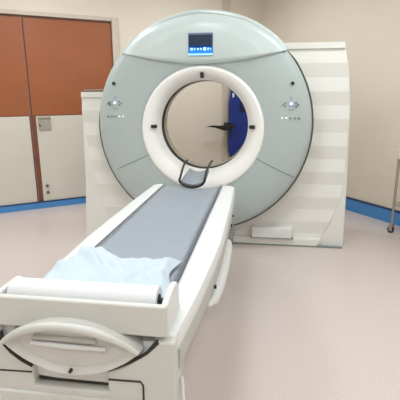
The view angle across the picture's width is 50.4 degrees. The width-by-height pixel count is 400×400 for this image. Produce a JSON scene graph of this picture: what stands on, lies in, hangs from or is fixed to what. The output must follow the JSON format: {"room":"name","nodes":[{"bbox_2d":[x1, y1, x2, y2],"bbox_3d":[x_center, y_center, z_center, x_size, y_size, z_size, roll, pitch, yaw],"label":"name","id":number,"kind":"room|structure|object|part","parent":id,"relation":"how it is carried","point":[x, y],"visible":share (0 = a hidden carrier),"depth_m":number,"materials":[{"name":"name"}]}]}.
{"room":"radiology room","nodes":[
{"label":"radiology room","id":0,"kind":"room"},
{"bbox_2d":[0,0,262,164],"bbox_3d":[-2.002,-1.345,5.171,6.800,2.950,0.100,-8,16,-27],"label":"wall","id":1,"kind":"structure","parent":0,"point":[197,106],"depth_m":6.03,"materials":[{"name":"paint"}]},
{"bbox_2d":[0,14,38,205],"bbox_3d":[-2.534,-0.954,4.959,1.047,2.294,0.058,-8,16,-27],"label":"door","id":2,"kind":"structure","parent":1,"relation":"in","point":[18,175],"depth_m":5.10,"materials":[{"name":"orange laminate"}]},
{"bbox_3d":[-2.523,-1.505,4.801,1.037,1.112,0.008,-8,16,-27],"label":"panel","id":3,"kind":"part","parent":2,"relation":"part of","materials":[{"name":"orange laminate"}]},
{"bbox_3d":[-2.526,-0.399,5.074,1.017,1.152,0.010,-8,16,-27],"label":"panel","id":4,"kind":"part","parent":2,"relation":"part of","materials":[{"name":"beige laminate"}]},
{"bbox_2d":[0,196,85,212],"bbox_3d":[-1.976,0.055,5.465,6.580,0.092,0.020,-8,16,-27],"label":"baseboard","id":5,"kind":"structure","parent":1,"relation":"attached to","point":[76,200],"depth_m":5.43,"materials":[{"name":"blue plastic"}]},
{"bbox_2d":[0,9,119,65],"bbox_3d":[-2.060,-1.036,5.176,2.279,2.350,0.090,-8,16,-27],"label":"trim","id":6,"kind":"structure","parent":1,"relation":"attached to","point":[114,21],"depth_m":5.20,"materials":[{"name":"paint"}]},
{"bbox_2d":[21,16,112,200],"bbox_3d":[-1.593,-1.075,5.421,1.046,2.294,0.086,-8,16,-27],"label":"door","id":7,"kind":"structure","parent":1,"relation":"in","point":[65,58],"depth_m":5.31,"materials":[{"name":"orange laminate"}]},
{"bbox_3d":[-1.921,-0.947,5.251,0.150,0.170,0.012,-8,16,-27],"label":"handle plate","id":8,"kind":"part","parent":7,"relation":"part of","materials":[{"name":"metal"}]},
{"bbox_3d":[-1.567,-0.526,5.561,0.998,1.152,0.010,-8,16,-27],"label":"panel","id":9,"kind":"part","parent":7,"relation":"part of","materials":[{"name":"beige laminate"}]},
{"bbox_3d":[-1.589,-1.629,5.274,1.036,1.112,0.008,-8,16,-27],"label":"panel","id":10,"kind":"part","parent":7,"relation":"part of","materials":[{"name":"orange laminate"}]},
{"bbox_2d":[206,123,235,130],"bbox_3d":[0.284,-1.081,6.280,0.498,0.104,0.170,-8,16,-27],"label":"wall bracket","id":11,"kind":"object","parent":1,"relation":"attached to","point":[226,126],"depth_m":6.24,"materials":[{"name":"black plastic"}]},
{"bbox_2d":[221,0,229,161],"bbox_3d":[0.378,-1.687,6.296,0.105,2.858,0.030,-8,16,-27],"label":"trim","id":12,"kind":"structure","parent":1,"relation":"attached to","point":[226,3],"depth_m":6.37,"materials":[{"name":"paint"}]},
{"bbox_2d":[228,90,247,156],"bbox_3d":[0.689,-1.191,6.528,0.604,1.121,0.134,-6,15,-23],"label":"apron","id":13,"kind":"object","parent":1,"relation":"hanging from","point":[237,112],"visible":0.34,"depth_m":6.43,"materials":[{"name":"blue fabric"}]},
{"bbox_2d":[0,203,399,399],"bbox_3d":[-0.299,0.917,2.408,6.800,0.100,7.400,-8,16,-27],"label":"floor","id":14,"kind":"structure","parent":0,"point":[286,322],"depth_m":2.85,"materials":[{"name":"plastic"}]},
{"bbox_2d":[0,160,235,399],"bbox_3d":[-0.155,0.370,2.650,0.726,0.842,2.810,2,14,8],"label":"couch","id":15,"kind":"object","parent":14,"relation":"on","point":[52,348],"visible":0.92,"depth_m":1.35,"materials":[{"name":"white plastic"}]},
{"bbox_3d":[-0.418,0.684,1.372,0.466,0.140,0.030,2,14,8],"label":"panel","id":16,"kind":"part","parent":15,"relation":"part of","materials":[{"name":"beige plastic"}]},
{"bbox_2d":[0,293,167,337],"bbox_3d":[-0.369,0.346,1.282,0.552,0.100,0.023,2,14,8],"label":"tray","id":17,"kind":"object","parent":15,"relation":"on","point":[120,319],"depth_m":1.26,"materials":[{"name":"beige plastic"}]},
{"bbox_2d":[7,277,161,303],"bbox_3d":[-0.371,0.310,1.374,0.492,0.092,0.092,2,14,8],"label":"paper roll","id":18,"kind":"object","parent":15,"relation":"on","point":[135,293],"visible":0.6,"depth_m":1.34,"materials":[{"name":"white paper"}]},
{"bbox_2d":[42,246,181,297],"bbox_3d":[-0.338,0.261,1.659,0.504,0.073,0.429,2,14,8],"label":"sheet","id":19,"kind":"object","parent":15,"relation":"on","point":[92,264],"visible":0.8,"depth_m":1.62,"materials":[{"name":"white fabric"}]},
{"bbox_3d":[-0.052,0.638,1.341,0.012,0.162,0.044,-4,15,-14],"label":"latch rod","id":20,"kind":"part","parent":15,"relation":"part of","materials":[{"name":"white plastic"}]},
{"bbox_3d":[-0.044,-0.229,3.584,0.276,0.119,0.694,2,14,8],"label":"head rest frame","id":21,"kind":"part","parent":15,"relation":"part of","materials":[{"name":"black plastic"}]},
{"bbox_3d":[0.105,0.265,2.312,0.083,0.137,2.081,2,14,9],"label":"panel","id":22,"kind":"part","parent":15,"relation":"part of","materials":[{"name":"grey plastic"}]},
{"bbox_3d":[0.112,0.363,2.190,0.068,0.094,0.925,2,14,8],"label":"handle","id":23,"kind":"part","parent":15,"relation":"part of","materials":[{"name":"white plastic"}]},
{"bbox_2d":[81,9,349,248],"bbox_3d":[0.110,-0.662,4.142,2.577,2.110,1.019,2,14,8],"label":"scanner","id":24,"kind":"object","parent":14,"relation":"on","point":[288,175],"visible":0.93,"depth_m":3.73,"materials":[{"name":"grey plastic"}]},
{"bbox_2d":[123,9,286,63],"bbox_3d":[0.025,-1.379,3.587,1.420,0.447,0.260,2,14,8],"label":"hood","id":25,"kind":"object","parent":24,"relation":"attached to","point":[201,36],"depth_m":3.48,"materials":[{"name":"white plastic"}]},
{"bbox_3d":[0.028,-0.528,3.841,1.919,1.638,0.104,2,14,8],"label":"rim trim","id":26,"kind":"part","parent":24,"relation":"part of","materials":[{"name":"grey plastic"}]},
{"bbox_2d":[387,159,399,232],"bbox_3d":[2.229,0.017,4.132,0.264,0.778,0.688,-8,16,-27],"label":"trolley","id":27,"kind":"object","parent":14,"relation":"on","point":[390,228],"visible":1,"depth_m":4.34,"materials":[{"name":"grey metal"}]},
{"bbox_3d":[1.992,-0.077,4.330,0.026,0.685,0.026,2,14,8],"label":"leg","id":28,"kind":"part","parent":27,"relation":"part of","materials":[{"name":"metal"}]},
{"bbox_2d":[263,0,399,210],"bbox_3d":[2.683,-0.945,3.497,0.100,2.950,7.300,-8,16,-27],"label":"wall","id":29,"kind":"structure","parent":0,"point":[369,30],"depth_m":4.87,"materials":[{"name":"paint"}]},
{"bbox_2d":[345,196,399,225],"bbox_3d":[2.614,0.401,3.854,0.020,0.165,7.200,-8,16,-27],"label":"baseboard","id":30,"kind":"structure","parent":29,"relation":"attached to","point":[382,213],"depth_m":4.96,"materials":[{"name":"blue plastic"}]}
]}

